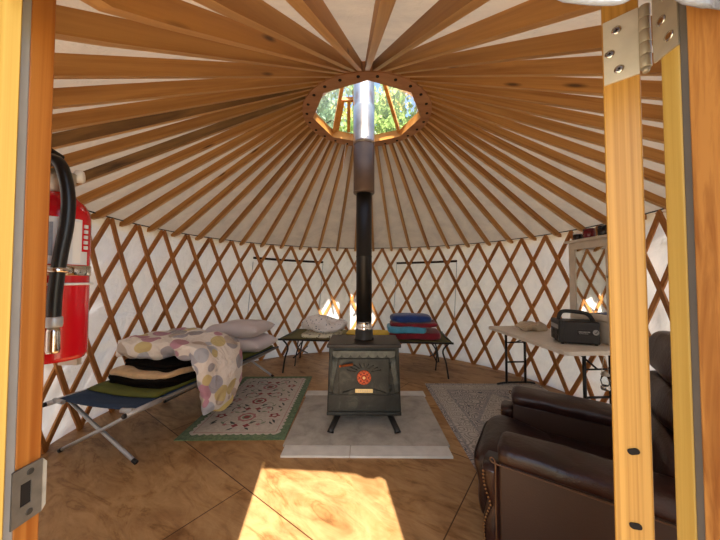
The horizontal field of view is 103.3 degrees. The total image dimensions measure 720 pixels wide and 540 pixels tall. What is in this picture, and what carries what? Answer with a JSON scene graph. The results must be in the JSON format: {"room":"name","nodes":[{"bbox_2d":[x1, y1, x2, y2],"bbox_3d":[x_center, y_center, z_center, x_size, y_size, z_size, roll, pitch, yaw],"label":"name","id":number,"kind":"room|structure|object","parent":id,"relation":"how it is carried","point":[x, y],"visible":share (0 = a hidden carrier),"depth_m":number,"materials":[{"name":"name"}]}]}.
{"room":"traditional dwelling","nodes":[
{"label":"traditional dwelling","id":0,"kind":"room"},
{"bbox_2d":[38,352,565,539],"bbox_3d":[-0.032,1.542,2.924,5.480,0.080,5.480,0,-2,1],"label":"floor","id":1,"kind":"structure","parent":0,"point":[239,489],"depth_m":1.96,"materials":[{"name":"brown wood"}]},
{"bbox_2d":[43,346,278,464],"bbox_3d":[-1.824,1.280,3.147,0.844,0.461,2.140,0,-2,14],"label":"cot","id":2,"kind":"object","parent":1,"relation":"on","point":[130,406],"visible":0.48,"depth_m":2.28,"materials":[{"name":"fabric"}]},
{"bbox_2d":[118,327,241,412],"bbox_3d":[-1.767,0.985,2.885,1.016,0.769,0.730,0,-2,14],"label":"duvet","id":3,"kind":"object","parent":2,"relation":"on","point":[215,359],"visible":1,"depth_m":2.67,"materials":[{"name":"multicoloured fabric"}]},
{"bbox_2d":[87,345,272,397],"bbox_3d":[-1.799,1.060,3.251,0.740,0.041,1.780,0,-2,14],"label":"mat","id":4,"kind":"object","parent":2,"relation":"on","point":[106,387],"visible":0.21,"depth_m":2.46,"materials":[{"name":"green fabric"}]},
{"bbox_2d":[106,372,195,388],"bbox_3d":[-1.931,0.996,2.797,0.774,0.099,0.640,0,-2,14],"label":"blanket","id":5,"kind":"object","parent":4,"relation":"on","point":[134,382],"visible":0.31,"depth_m":2.52,"materials":[{"name":"black fabric"}]},
{"bbox_2d":[108,365,190,380],"bbox_3d":[-1.938,0.930,2.785,0.734,0.078,0.569,0,-2,11],"label":"blanket","id":6,"kind":"object","parent":5,"relation":"on","point":[120,371],"visible":0.41,"depth_m":2.54,"materials":[{"name":"beige fabric"}]},
{"bbox_2d":[123,357,189,372],"bbox_3d":[-1.900,0.879,2.821,0.640,0.082,0.501,0,-2,15],"label":"blanket","id":7,"kind":"object","parent":6,"relation":"on","point":[172,364],"visible":0.48,"depth_m":2.60,"materials":[{"name":"black fabric"}]},
{"bbox_2d":[239,333,277,351],"bbox_3d":[-1.578,0.982,3.869,0.763,0.226,0.496,0,-2,14],"label":"pillow","id":8,"kind":"object","parent":4,"relation":"on","point":[262,341],"visible":0.47,"depth_m":3.66,"materials":[{"name":"white fabric"}]},
{"bbox_2d":[206,319,274,337],"bbox_3d":[-1.622,0.795,3.865,0.762,0.236,0.514,0,-2,10],"label":"pillow","id":9,"kind":"object","parent":8,"relation":"on","point":[249,328],"visible":0.83,"depth_m":3.66,"materials":[{"name":"white fabric"}]},
{"bbox_2d":[174,376,311,440],"bbox_3d":[-1.154,1.507,3.291,0.960,0.012,1.610,0,-2,-1],"label":"rug","id":10,"kind":"object","parent":1,"relation":"on","point":[264,408],"visible":0.92,"depth_m":2.94,"materials":[{"name":"beige fabric"}]},
{"bbox_2d":[278,329,453,378],"bbox_3d":[0.088,1.296,4.559,2.560,0.516,0.870,0,-2,6],"label":"cot","id":11,"kind":"object","parent":1,"relation":"on","point":[295,335],"visible":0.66,"depth_m":4.28,"materials":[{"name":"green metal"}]},
{"bbox_2d":[301,331,341,337],"bbox_3d":[-0.600,0.999,4.519,0.619,0.075,0.503,0,-2,6],"label":"sheet","id":12,"kind":"object","parent":11,"relation":"on","point":[306,334],"visible":0.62,"depth_m":4.32,"materials":[{"name":"fabric"}]},
{"bbox_2d":[301,314,346,332],"bbox_3d":[-0.573,0.848,4.575,0.721,0.280,0.522,0,-2,6],"label":"quilt","id":13,"kind":"object","parent":12,"relation":"on","point":[320,323],"visible":1,"depth_m":4.37,"materials":[{"name":"fabric"}]},
{"bbox_2d":[346,329,388,334],"bbox_3d":[0.143,1.025,4.700,0.722,0.030,0.401,0,-2,6],"label":"foam mat","id":14,"kind":"object","parent":11,"relation":"on","point":[349,332],"visible":0.62,"depth_m":4.61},
{"bbox_2d":[389,328,440,339],"bbox_3d":[0.828,0.966,4.368,0.760,0.123,0.458,0,-2,6],"label":"blanket","id":15,"kind":"object","parent":11,"relation":"on","point":[431,334],"visible":0.58,"depth_m":4.15,"materials":[{"name":"red fabric"}]},
{"bbox_2d":[387,323,426,332],"bbox_3d":[0.704,0.876,4.342,0.574,0.109,0.463,0,-2,3],"label":"blanket","id":16,"kind":"object","parent":15,"relation":"on","point":[394,329],"visible":0.66,"depth_m":4.12,"materials":[{"name":"teal fabric"}]},
{"bbox_2d":[390,320,437,327],"bbox_3d":[0.812,0.812,4.364,0.704,0.077,0.464,0,-2,7],"label":"blanket","id":17,"kind":"object","parent":16,"relation":"on","point":[432,324],"visible":0.72,"depth_m":4.15,"materials":[{"name":"red fabric"}]},
{"bbox_2d":[390,312,430,322],"bbox_3d":[0.771,0.726,4.376,0.614,0.130,0.466,0,-2,4],"label":"blanket","id":18,"kind":"object","parent":17,"relation":"on","point":[410,317],"visible":0.98,"depth_m":4.18,"materials":[{"name":"blue fabric"}]},
{"bbox_2d":[280,391,452,458],"bbox_3d":[0.058,1.492,2.895,1.440,0.018,1.310,0,-2,1],"label":"hearth pad","id":19,"kind":"object","parent":1,"relation":"on","point":[421,436],"visible":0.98,"depth_m":2.53,"materials":[{"name":"tile"}]},
{"bbox_2d":[327,335,400,433],"bbox_3d":[0.039,1.102,2.860,0.700,0.790,0.596,0,-2,1],"label":"wood stove","id":20,"kind":"object","parent":19,"relation":"on","point":[364,376],"visible":0.99,"depth_m":2.68,"materials":[{"name":"metal"}]},
{"bbox_2d":[353,80,374,340],"bbox_3d":[0.042,-0.943,2.995,0.228,3.308,0.228,0,-2,1],"label":"pipe","id":21,"kind":"object","parent":20,"relation":"on","point":[363,92],"visible":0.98,"depth_m":2.91,"materials":[{"name":"black metal"}]},
{"bbox_2d":[425,383,547,468],"bbox_3d":[1.612,1.494,2.825,1.500,0.010,2.000,0,-2,1],"label":"rug","id":22,"kind":"object","parent":1,"relation":"on","point":[467,408],"visible":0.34,"depth_m":3.18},
{"bbox_2d":[489,326,611,403],"bbox_3d":[2.120,1.124,3.197,0.700,0.769,1.380,0,-2,-3],"label":"folding table","id":23,"kind":"object","parent":22,"relation":"on","point":[543,339],"visible":0.59,"depth_m":2.82,"materials":[{"name":"plastic"}]},
{"bbox_2d":[516,321,545,330],"bbox_3d":[2.148,0.694,3.578,0.361,0.115,0.265,0,-2,1],"label":"cloth","id":24,"kind":"object","parent":23,"relation":"on","point":[523,325],"visible":1,"depth_m":3.52,"materials":[{"name":"beige fabric"}]},
{"bbox_2d":[551,309,600,345],"bbox_3d":[2.162,0.563,2.871,0.352,0.332,0.266,-1,-2,19],"label":"station","id":25,"kind":"object","parent":23,"relation":"on","point":[564,330],"visible":1,"depth_m":2.78,"materials":[{"name":"grey plastic"}]},
{"bbox_2d":[564,234,609,344],"bbox_3d":[2.440,0.197,2.959,0.176,1.071,0.650,0,-2,-1],"label":"mirror cabinet","id":26,"kind":"object","parent":23,"relation":"on","point":[588,257],"visible":0.63,"depth_m":2.95,"materials":[{"name":"white paint"}]},
{"bbox_2d":[573,232,582,239],"bbox_3d":[2.438,-0.374,3.192,0.090,0.085,0.090,0,-2,1],"label":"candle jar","id":27,"kind":"object","parent":26,"relation":"on","point":[578,235],"visible":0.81,"depth_m":3.16,"materials":[{"name":"white glass"}]},
{"bbox_2d":[583,228,595,237],"bbox_3d":[2.441,-0.389,3.037,0.110,0.105,0.110,0,-2,1],"label":"candle jar","id":28,"kind":"object","parent":26,"relation":"on","point":[588,232],"visible":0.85,"depth_m":3.00,"materials":[{"name":"red glass"}]},
{"bbox_2d":[597,225,606,235],"bbox_3d":[2.446,-0.395,2.857,0.100,0.105,0.100,0,-2,1],"label":"candle jar","id":29,"kind":"object","parent":26,"relation":"on","point":[602,229],"visible":0.52,"depth_m":2.83,"materials":[{"name":"black glass"}]},
{"bbox_2d":[600,356,610,390],"bbox_3d":[2.194,0.920,2.552,0.073,0.303,0.072,0,-2,1],"label":"lantern","id":30,"kind":"object","parent":23,"relation":"hanging from","point":[604,387],"visible":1,"depth_m":2.54,"materials":[{"name":"metal"}]},
{"bbox_2d":[474,331,676,539],"bbox_3d":[1.281,0.893,1.615,1.137,1.136,1.030,-1,-2,32],"label":"recliner","id":31,"kind":"object","parent":1,"relation":"on","point":[544,465],"visible":0.7,"depth_m":1.36,"materials":[{"name":"brown leather"}]},
{"bbox_2d":[41,208,669,453],"bbox_3d":[0.030,0.485,3.001,5.434,2.063,5.293,0,-2,1],"label":"wall","id":32,"kind":"structure","parent":0,"point":[105,250],"depth_m":4.21,"materials":[{"name":"white fabric"}]},
{"bbox_2d":[0,0,22,539],"bbox_3d":[-0.627,0.361,0.339,0.240,2.120,0.142,0,-2,3],"label":"trim","id":33,"kind":"structure","parent":32,"relation":"attached to","point":[11,11],"depth_m":0.41,"materials":[{"name":"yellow wood"}]},
{"bbox_2d":[3,0,31,539],"bbox_3d":[-0.527,0.373,0.415,0.022,2.100,0.022,0,-2,1],"label":"gasket","id":34,"kind":"object","parent":32,"relation":"attached to","point":[27,4],"visible":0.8,"depth_m":0.43,"materials":[{"name":"grey rubber"}]},
{"bbox_2d":[9,458,46,531],"bbox_3d":[-0.513,0.344,0.442,0.005,0.084,0.043,0,-2,3],"label":"strike plate","id":35,"kind":"object","parent":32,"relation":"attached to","point":[28,483],"visible":1,"depth_m":0.44,"materials":[{"name":"metal"}]},
{"bbox_2d":[12,0,55,539],"bbox_3d":[-0.579,0.364,0.446,0.125,2.120,0.035,0,-2,3],"label":"trim","id":36,"kind":"structure","parent":32,"relation":"attached to","point":[43,17],"depth_m":0.45,"materials":[{"name":"brown wood"}]},
{"bbox_2d":[44,148,93,364],"bbox_3d":[-0.728,-0.033,0.684,0.124,0.552,0.165,1,-2,-20],"label":"fire extinguisher","id":37,"kind":"object","parent":32,"relation":"attached to","point":[70,223],"visible":0.73,"depth_m":0.66,"materials":[{"name":"red paint"}]},
{"bbox_2d":[48,221,52,255],"bbox_3d":[-0.717,-0.071,0.640,0.040,0.077,0.004,1,-2,-18],"label":"print","id":38,"kind":"object","parent":37,"relation":"on","point":[50,235],"depth_m":0.65},
{"bbox_2d":[83,225,87,249],"bbox_3d":[-0.675,-0.080,0.701,0.007,0.060,0.007,0,-2,1],"label":"print","id":39,"kind":"object","parent":37,"relation":"attached to","point":[85,227],"depth_m":0.70},
{"bbox_2d":[248,257,322,309],"bbox_3d":[-1.313,0.328,5.153,1.379,1.085,0.120,1,-2,-32],"label":"window","id":40,"kind":"structure","parent":32,"relation":"in","point":[274,259],"depth_m":5.22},
{"bbox_2d":[394,260,456,317],"bbox_3d":[1.199,0.353,5.316,1.183,1.045,0.123,-1,-2,26],"label":"window","id":41,"kind":"structure","parent":32,"relation":"in","point":[420,262],"depth_m":5.28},
{"bbox_2d":[558,0,719,9],"bbox_3d":[-0.037,-0.423,0.373,0.917,0.290,0.038,0,-2,5],"label":"flap","id":42,"kind":"object","parent":32,"relation":"hanging from","point":[702,4],"visible":1,"depth_m":0.35,"materials":[{"name":"white fabric"}]},
{"bbox_2d":[601,0,679,539],"bbox_3d":[0.714,0.423,0.719,0.083,1.980,0.911,-2,-2,44],"label":"door","id":43,"kind":"structure","parent":32,"relation":"in","point":[626,27],"depth_m":0.46,"materials":[{"name":"brown wood"}]},
{"bbox_2d":[661,45,697,539],"bbox_3d":[0.494,0.362,0.374,0.125,2.120,0.026,0,-2,3],"label":"trim","id":44,"kind":"structure","parent":32,"relation":"attached to","point":[683,428],"depth_m":0.39,"materials":[{"name":"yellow wood"}]},
{"bbox_2d":[678,3,705,539],"bbox_3d":[0.442,0.371,0.355,0.027,2.100,0.015,0,-2,1],"label":"gasket","id":45,"kind":"object","parent":32,"relation":"attached to","point":[700,508],"visible":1,"depth_m":0.37,"materials":[{"name":"grey rubber"}]},
{"bbox_2d":[686,6,719,539],"bbox_3d":[0.544,0.358,0.261,0.252,2.120,0.162,0,-2,3],"label":"trim","id":46,"kind":"structure","parent":32,"relation":"attached to","point":[703,25],"depth_m":0.35,"materials":[{"name":"brown wood"}]},
{"bbox_2d":[53,0,665,249],"bbox_3d":[0.108,-1.109,3.065,5.342,1.321,5.342,0,-2,1],"label":"ceiling","id":47,"kind":"structure","parent":0,"point":[354,17],"depth_m":3.37,"materials":[{"name":"white fabric"}]},
{"bbox_2d":[51,91,308,167],"bbox_3d":[-1.275,-1.129,2.180,1.979,1.305,0.038,1,-2,-34],"label":"rafter","id":48,"kind":"object","parent":47,"relation":"attached to","point":[85,155],"visible":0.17,"depth_m":2.06,"materials":[{"name":"brown wood"}]},
{"bbox_2d":[51,87,313,149],"bbox_3d":[-1.140,-1.133,2.000,1.980,1.303,0.038,2,-2,-42],"label":"rafter","id":49,"kind":"object","parent":47,"relation":"attached to","point":[67,138],"visible":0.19,"depth_m":1.77,"materials":[{"name":"brown wood"}]},
{"bbox_2d":[52,83,317,132],"bbox_3d":[-1.022,-1.136,1.876,0.038,1.301,1.981,-2,-2,42],"label":"rafter","id":50,"kind":"object","parent":47,"relation":"attached to","point":[101,115],"visible":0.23,"depth_m":1.64,"materials":[{"name":"brown wood"}]},
{"bbox_2d":[53,78,324,108],"bbox_3d":[-0.858,-1.139,1.740,0.038,1.298,1.983,-1,-2,34],"label":"rafter","id":51,"kind":"object","parent":47,"relation":"attached to","point":[65,97],"visible":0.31,"depth_m":1.44,"materials":[{"name":"brown wood"}]},
{"bbox_2d":[76,102,302,204],"bbox_3d":[-1.464,-1.118,2.587,1.976,1.308,0.038,1,-2,-18],"label":"rafter","id":52,"kind":"object","parent":47,"relation":"attached to","point":[155,167],"visible":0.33,"depth_m":2.52,"materials":[{"name":"brown wood"}]},
{"bbox_2d":[76,96,304,185],"bbox_3d":[-1.383,-1.124,2.377,1.978,1.307,0.038,1,-2,-26],"label":"rafter","id":53,"kind":"object","parent":47,"relation":"attached to","point":[118,164],"visible":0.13,"depth_m":2.31,"materials":[{"name":"brown wood"}]},
{"bbox_2d":[54,53,334,78],"bbox_3d":[-0.656,-1.142,1.615,0.038,1.296,1.984,-1,-2,26],"label":"rafter","id":54,"kind":"object","parent":47,"relation":"attached to","point":[66,65],"visible":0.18,"depth_m":1.19,"materials":[{"name":"brown wood"}]},
{"bbox_2d":[91,107,302,219],"bbox_3d":[-1.515,-1.112,2.806,1.975,1.310,0.038,0,-2,-10],"label":"rafter","id":55,"kind":"object","parent":47,"relation":"attached to","point":[160,182],"visible":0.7,"depth_m":2.76,"materials":[{"name":"brown wood"}]},
{"bbox_2d":[55,5,343,74],"bbox_3d":[-0.454,-1.144,1.526,0.038,1.294,1.986,-1,-2,18],"label":"rafter","id":56,"kind":"object","parent":47,"relation":"attached to","point":[72,24],"visible":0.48,"depth_m":0.87,"materials":[{"name":"brown wood"}]},
{"bbox_2d":[119,112,302,226],"bbox_3d":[-1.535,-1.106,3.029,1.975,1.311,0.038,0,-2,-2],"label":"rafter","id":57,"kind":"object","parent":47,"relation":"attached to","point":[261,138],"visible":0.8,"depth_m":3.01,"materials":[{"name":"brown wood"}]},
{"bbox_2d":[80,0,349,72],"bbox_3d":[-0.324,-1.144,1.486,0.038,1.292,1.987,0,-2,14],"label":"rafter","id":58,"kind":"object","parent":47,"relation":"attached to","point":[179,16],"visible":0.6,"depth_m":0.83,"materials":[{"name":"brown wood"}]},
{"bbox_2d":[147,117,304,231],"bbox_3d":[-1.525,-1.099,3.253,1.974,1.312,0.038,0,-2,6],"label":"rafter","id":59,"kind":"object","parent":47,"relation":"attached to","point":[277,137],"visible":0.8,"depth_m":3.24,"materials":[{"name":"brown wood"}]},
{"bbox_2d":[171,122,308,236],"bbox_3d":[-1.484,-1.093,3.474,1.974,1.313,0.038,0,-2,14],"label":"rafter","id":60,"kind":"object","parent":47,"relation":"attached to","point":[300,129],"visible":0.83,"depth_m":3.45,"materials":[{"name":"brown wood"}]},
{"bbox_2d":[195,127,312,240],"bbox_3d":[-1.414,-1.086,3.687,1.973,1.313,0.038,-1,-2,22],"label":"rafter","id":61,"kind":"object","parent":47,"relation":"attached to","point":[307,131],"visible":0.83,"depth_m":3.63,"materials":[{"name":"brown wood"}]},
{"bbox_2d":[219,131,316,242],"bbox_3d":[-1.315,-1.080,3.888,1.974,1.313,0.038,-1,-2,30],"label":"rafter","id":62,"kind":"object","parent":47,"relation":"attached to","point":[312,135],"visible":0.83,"depth_m":3.81,"materials":[{"name":"brown wood"}]},
{"bbox_2d":[193,0,355,71],"bbox_3d":[-0.204,-1.145,1.458,0.038,1.291,1.988,0,-2,9],"label":"rafter","id":63,"kind":"object","parent":47,"relation":"attached to","point":[258,15],"visible":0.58,"depth_m":0.92,"materials":[{"name":"brown wood"}]},
{"bbox_2d":[239,135,322,245],"bbox_3d":[-1.190,-1.074,4.074,1.974,1.312,0.038,-1,-2,38],"label":"rafter","id":64,"kind":"object","parent":47,"relation":"attached to","point":[318,138],"visible":0.83,"depth_m":3.96,"materials":[{"name":"brown wood"}]},
{"bbox_2d":[260,138,328,246],"bbox_3d":[-1.040,-1.068,4.241,0.038,1.312,1.974,2,-2,-44],"label":"rafter","id":65,"kind":"object","parent":47,"relation":"attached to","point":[323,143],"visible":0.83,"depth_m":4.10,"materials":[{"name":"brown wood"}]},
{"bbox_2d":[280,141,334,248],"bbox_3d":[-0.869,-1.063,4.386,0.038,1.311,1.975,1,-2,-36],"label":"rafter","id":66,"kind":"object","parent":47,"relation":"attached to","point":[331,144],"visible":0.83,"depth_m":4.21,"materials":[{"name":"brown wood"}]},
{"bbox_2d":[299,143,341,249],"bbox_3d":[-0.679,-1.059,4.507,0.038,1.309,1.976,1,-2,-27],"label":"rafter","id":67,"kind":"object","parent":47,"relation":"attached to","point":[338,146],"visible":0.83,"depth_m":4.30,"materials":[{"name":"brown wood"}]},
{"bbox_2d":[286,0,361,70],"bbox_3d":[-0.084,-1.144,1.440,0.038,1.290,1.988,0,-2,5],"label":"rafter","id":68,"kind":"object","parent":47,"relation":"attached to","point":[316,13],"visible":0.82,"depth_m":0.96,"materials":[{"name":"brown wood"}]},
{"bbox_2d":[318,145,347,250],"bbox_3d":[-0.474,-1.055,4.600,0.038,1.308,1.977,1,-2,-19],"label":"rafter","id":69,"kind":"object","parent":47,"relation":"attached to","point":[345,149],"visible":0.83,"depth_m":4.40,"materials":[{"name":"brown wood"}]},
{"bbox_2d":[336,146,353,250],"bbox_3d":[-0.259,-1.052,4.665,0.038,1.306,1.978,0,-2,-11],"label":"rafter","id":70,"kind":"object","parent":47,"relation":"attached to","point":[352,150],"visible":0.83,"depth_m":4.44,"materials":[{"name":"brown wood"}]},
{"bbox_2d":[354,226,355,250],"bbox_3d":[-0.036,-1.050,4.699,0.038,1.303,1.980,0,-2,-3],"label":"rafter","id":71,"kind":"object","parent":47,"relation":"attached to","point":[355,226],"visible":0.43,"depth_m":5.36,"materials":[{"name":"brown wood"}]},
{"bbox_2d":[302,62,431,146],"bbox_3d":[0.074,-1.697,3.099,1.370,0.096,1.370,0,-2,1],"label":"ring","id":72,"kind":"object","parent":47,"relation":"attached to","point":[423,102],"visible":0.86,"depth_m":2.85,"materials":[{"name":"brown wood"}]},
{"bbox_2d":[332,87,343,132],"bbox_3d":[-0.240,-1.851,3.206,0.036,0.313,0.638,0,-2,-15],"label":"strut","id":73,"kind":"object","parent":72,"relation":"attached to","point":[340,95],"visible":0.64,"depth_m":3.23,"materials":[{"name":"brown wood"}]},
{"bbox_2d":[336,91,352,132],"bbox_3d":[-0.165,-1.865,3.376,0.280,0.292,0.403,0,-2,1],"label":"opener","id":74,"kind":"object","parent":72,"relation":"attached to","point":[348,100],"visible":0.54,"depth_m":3.32,"materials":[{"name":"brown wood"}]},
{"bbox_2d":[316,61,417,112],"bbox_3d":[0.074,-1.929,3.106,1.380,0.370,1.380,0,-2,1],"label":"dome","id":75,"kind":"object","parent":72,"relation":"on","point":[409,93],"visible":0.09,"depth_m":3.23,"materials":[{"name":"clear plastic"}]},
{"bbox_2d":[383,85,399,132],"bbox_3d":[0.349,-1.851,3.201,0.036,0.313,0.664,-1,-2,23],"label":"strut","id":76,"kind":"object","parent":72,"relation":"attached to","point":[386,89],"visible":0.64,"depth_m":3.21,"materials":[{"name":"brown wood"}]},
{"bbox_2d":[372,202,373,250],"bbox_3d":[0.189,-1.049,4.703,0.038,1.301,1.981,0,-2,5],"label":"rafter","id":77,"kind":"object","parent":47,"relation":"attached to","point":[372,202],"visible":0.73,"depth_m":5.17,"materials":[{"name":"brown wood"}]},
{"bbox_2d":[365,0,395,70],"bbox_3d":[0.065,-1.144,1.429,0.038,1.288,1.989,0,-2,0],"label":"rafter","id":78,"kind":"object","parent":47,"relation":"attached to","point":[383,9],"visible":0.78,"depth_m":0.95,"materials":[{"name":"brown wood"}]},
{"bbox_2d":[375,146,392,250],"bbox_3d":[0.413,-1.048,4.676,0.038,1.299,1.983,0,-2,12],"label":"rafter","id":79,"kind":"object","parent":47,"relation":"attached to","point":[376,147],"visible":0.83,"depth_m":4.41,"materials":[{"name":"brown wood"}]},
{"bbox_2d":[382,145,410,250],"bbox_3d":[0.631,-1.049,4.617,0.038,1.296,1.984,-1,-2,20],"label":"rafter","id":80,"kind":"object","parent":47,"relation":"attached to","point":[384,148],"visible":0.83,"depth_m":4.38,"materials":[{"name":"brown wood"}]},
{"bbox_2d":[389,144,429,249],"bbox_3d":[0.840,-1.051,4.530,0.038,1.294,1.986,-1,-2,28],"label":"rafter","id":81,"kind":"object","parent":47,"relation":"attached to","point":[392,148],"visible":0.83,"depth_m":4.32,"materials":[{"name":"brown wood"}]},
{"bbox_2d":[396,141,449,248],"bbox_3d":[1.034,-1.053,4.415,0.038,1.291,1.987,-1,-2,36],"label":"rafter","id":82,"kind":"object","parent":47,"relation":"attached to","point":[399,145],"visible":0.83,"depth_m":4.22,"materials":[{"name":"brown wood"}]},
{"bbox_2d":[373,0,489,70],"bbox_3d":[0.215,-1.143,1.433,0.038,1.287,1.990,0,-2,-5],"label":"rafter","id":83,"kind":"object","parent":47,"relation":"attached to","point":[443,13],"visible":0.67,"depth_m":0.99,"materials":[{"name":"brown wood"}]},
{"bbox_2d":[402,139,469,246],"bbox_3d":[1.212,-1.056,4.273,0.038,1.289,1.989,-2,-2,44],"label":"rafter","id":84,"kind":"object","parent":47,"relation":"attached to","point":[406,142],"visible":0.83,"depth_m":4.11,"materials":[{"name":"brown wood"}]},
{"bbox_2d":[409,135,490,245],"bbox_3d":[1.368,-1.060,4.109,1.990,1.287,0.038,1,-2,-38],"label":"rafter","id":85,"kind":"object","parent":47,"relation":"attached to","point":[412,138],"visible":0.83,"depth_m":3.98,"materials":[{"name":"brown wood"}]},
{"bbox_2d":[414,131,513,243],"bbox_3d":[1.500,-1.065,3.924,1.991,1.285,0.038,1,-2,-30],"label":"rafter","id":86,"kind":"object","parent":47,"relation":"attached to","point":[418,135],"visible":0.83,"depth_m":3.83,"materials":[{"name":"brown wood"}]},
{"bbox_2d":[419,127,536,240],"bbox_3d":[1.605,-1.071,3.722,1.992,1.283,0.038,1,-2,-22],"label":"rafter","id":87,"kind":"object","parent":47,"relation":"attached to","point":[426,133],"visible":0.83,"depth_m":3.66,"materials":[{"name":"brown wood"}]},
{"bbox_2d":[381,0,600,71],"bbox_3d":[0.389,-1.142,1.454,0.038,1.285,1.991,0,-2,-11],"label":"rafter","id":88,"kind":"object","parent":47,"relation":"attached to","point":[528,15],"visible":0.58,"depth_m":0.96,"materials":[{"name":"brown wood"}]},
{"bbox_2d":[424,123,561,236],"bbox_3d":[1.681,-1.076,3.508,1.994,1.281,0.038,0,-2,-15],"label":"rafter","id":89,"kind":"object","parent":47,"relation":"attached to","point":[431,129],"visible":0.83,"depth_m":3.47,"materials":[{"name":"brown wood"}]},
{"bbox_2d":[427,118,585,231],"bbox_3d":[1.727,-1.083,3.285,1.994,1.280,0.038,0,-2,-7],"label":"rafter","id":90,"kind":"object","parent":47,"relation":"attached to","point":[451,135],"visible":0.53,"depth_m":3.27,"materials":[{"name":"brown wood"}]},
{"bbox_2d":[430,113,606,224],"bbox_3d":[1.742,-1.089,3.058,1.995,1.279,0.038,0,-2,1],"label":"rafter","id":91,"kind":"object","parent":47,"relation":"attached to","point":[466,135],"visible":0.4,"depth_m":3.04,"materials":[{"name":"brown wood"}]},
{"bbox_2d":[392,16,652,73],"bbox_3d":[0.609,-1.139,1.509,0.038,1.283,1.992,1,-2,-19],"label":"rafter","id":92,"kind":"object","parent":47,"relation":"attached to","point":[589,39],"visible":0.43,"depth_m":1.21,"materials":[{"name":"brown wood"}]},
{"bbox_2d":[401,53,661,76],"bbox_3d":[0.820,-1.136,1.594,0.038,1.282,1.993,1,-2,-27],"label":"rafter","id":93,"kind":"object","parent":47,"relation":"attached to","point":[586,65],"visible":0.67,"depth_m":1.43,"materials":[{"name":"brown wood"}]},
{"bbox_2d":[410,77,661,100],"bbox_3d":[1.017,-1.132,1.707,0.038,1.280,1.994,1,-2,-35],"label":"rafter","id":94,"kind":"object","parent":47,"relation":"attached to","point":[650,89],"visible":0.56,"depth_m":1.61,"materials":[{"name":"brown wood"}]},
{"bbox_2d":[431,108,646,219],"bbox_3d":[1.725,-1.096,2.831,1.995,1.278,0.038,0,-2,9],"label":"rafter","id":95,"kind":"object","parent":47,"relation":"attached to","point":[567,178],"visible":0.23,"depth_m":2.83,"materials":[{"name":"brown wood"}]},
{"bbox_2d":[417,82,662,122],"bbox_3d":[1.197,-1.127,1.847,0.038,1.279,1.995,2,-2,-42],"label":"rafter","id":96,"kind":"object","parent":47,"relation":"attached to","point":[650,112],"visible":0.56,"depth_m":1.81,"materials":[{"name":"brown wood"}]},
{"bbox_2d":[423,87,663,143],"bbox_3d":[1.355,-1.121,2.010,1.995,1.278,0.038,-1,-2,40],"label":"rafter","id":97,"kind":"object","parent":47,"relation":"attached to","point":[651,133],"visible":0.44,"depth_m":2.01,"materials":[{"name":"brown wood"}]},
{"bbox_2d":[427,92,664,164],"bbox_3d":[1.490,-1.115,2.194,1.996,1.278,0.038,-1,-2,32],"label":"rafter","id":98,"kind":"object","parent":47,"relation":"attached to","point":[651,154],"visible":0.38,"depth_m":2.21,"materials":[{"name":"brown wood"}]},
{"bbox_2d":[430,97,664,186],"bbox_3d":[1.598,-1.109,2.395,1.996,1.278,0.038,-1,-2,24],"label":"rafter","id":99,"kind":"object","parent":47,"relation":"attached to","point":[653,176],"visible":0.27,"depth_m":2.40,"materials":[{"name":"brown wood"}]},
{"bbox_2d":[432,102,665,208],"bbox_3d":[1.676,-1.103,2.609,1.996,1.278,0.038,-1,-2,16],"label":"rafter","id":100,"kind":"object","parent":47,"relation":"attached to","point":[597,174],"visible":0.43,"depth_m":2.60,"materials":[{"name":"brown wood"}]},
{"label":"outside","id":101,"kind":"structure","parent":0,"visible":0},
{"bbox_3d":[0.038,1.983,3.940,80.000,0.100,80.000,0,-2,1],"label":"ground","id":102,"kind":"structure","parent":101,"visible":0},
{"bbox_2d":[317,85,378,133],"bbox_3d":[-1.827,-3.018,10.633,6.613,10.333,7.400,2,-2,-42],"label":"tree","id":103,"kind":"object","parent":102,"relation":"on","point":[324,110],"visible":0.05,"depth_m":9.24,"materials":[{"name":"green plant"}]},
{"bbox_2d":[331,91,410,132],"bbox_3d":[0.649,-3.768,16.634,8.665,12.200,8.514,0,-2,7],"label":"tree","id":104,"kind":"object","parent":102,"relation":"on","point":[400,108],"visible":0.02,"depth_m":15.29,"materials":[{"name":"green plant"}]},
{"bbox_2d":[331,84,416,133],"bbox_3d":[2.214,-2.959,10.911,6.282,10.232,5.839,-1,-2,31],"label":"tree","id":105,"kind":"object","parent":102,"relation":"on","point":[384,120],"visible":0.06,"depth_m":10.59,"materials":[{"name":"green plant"}]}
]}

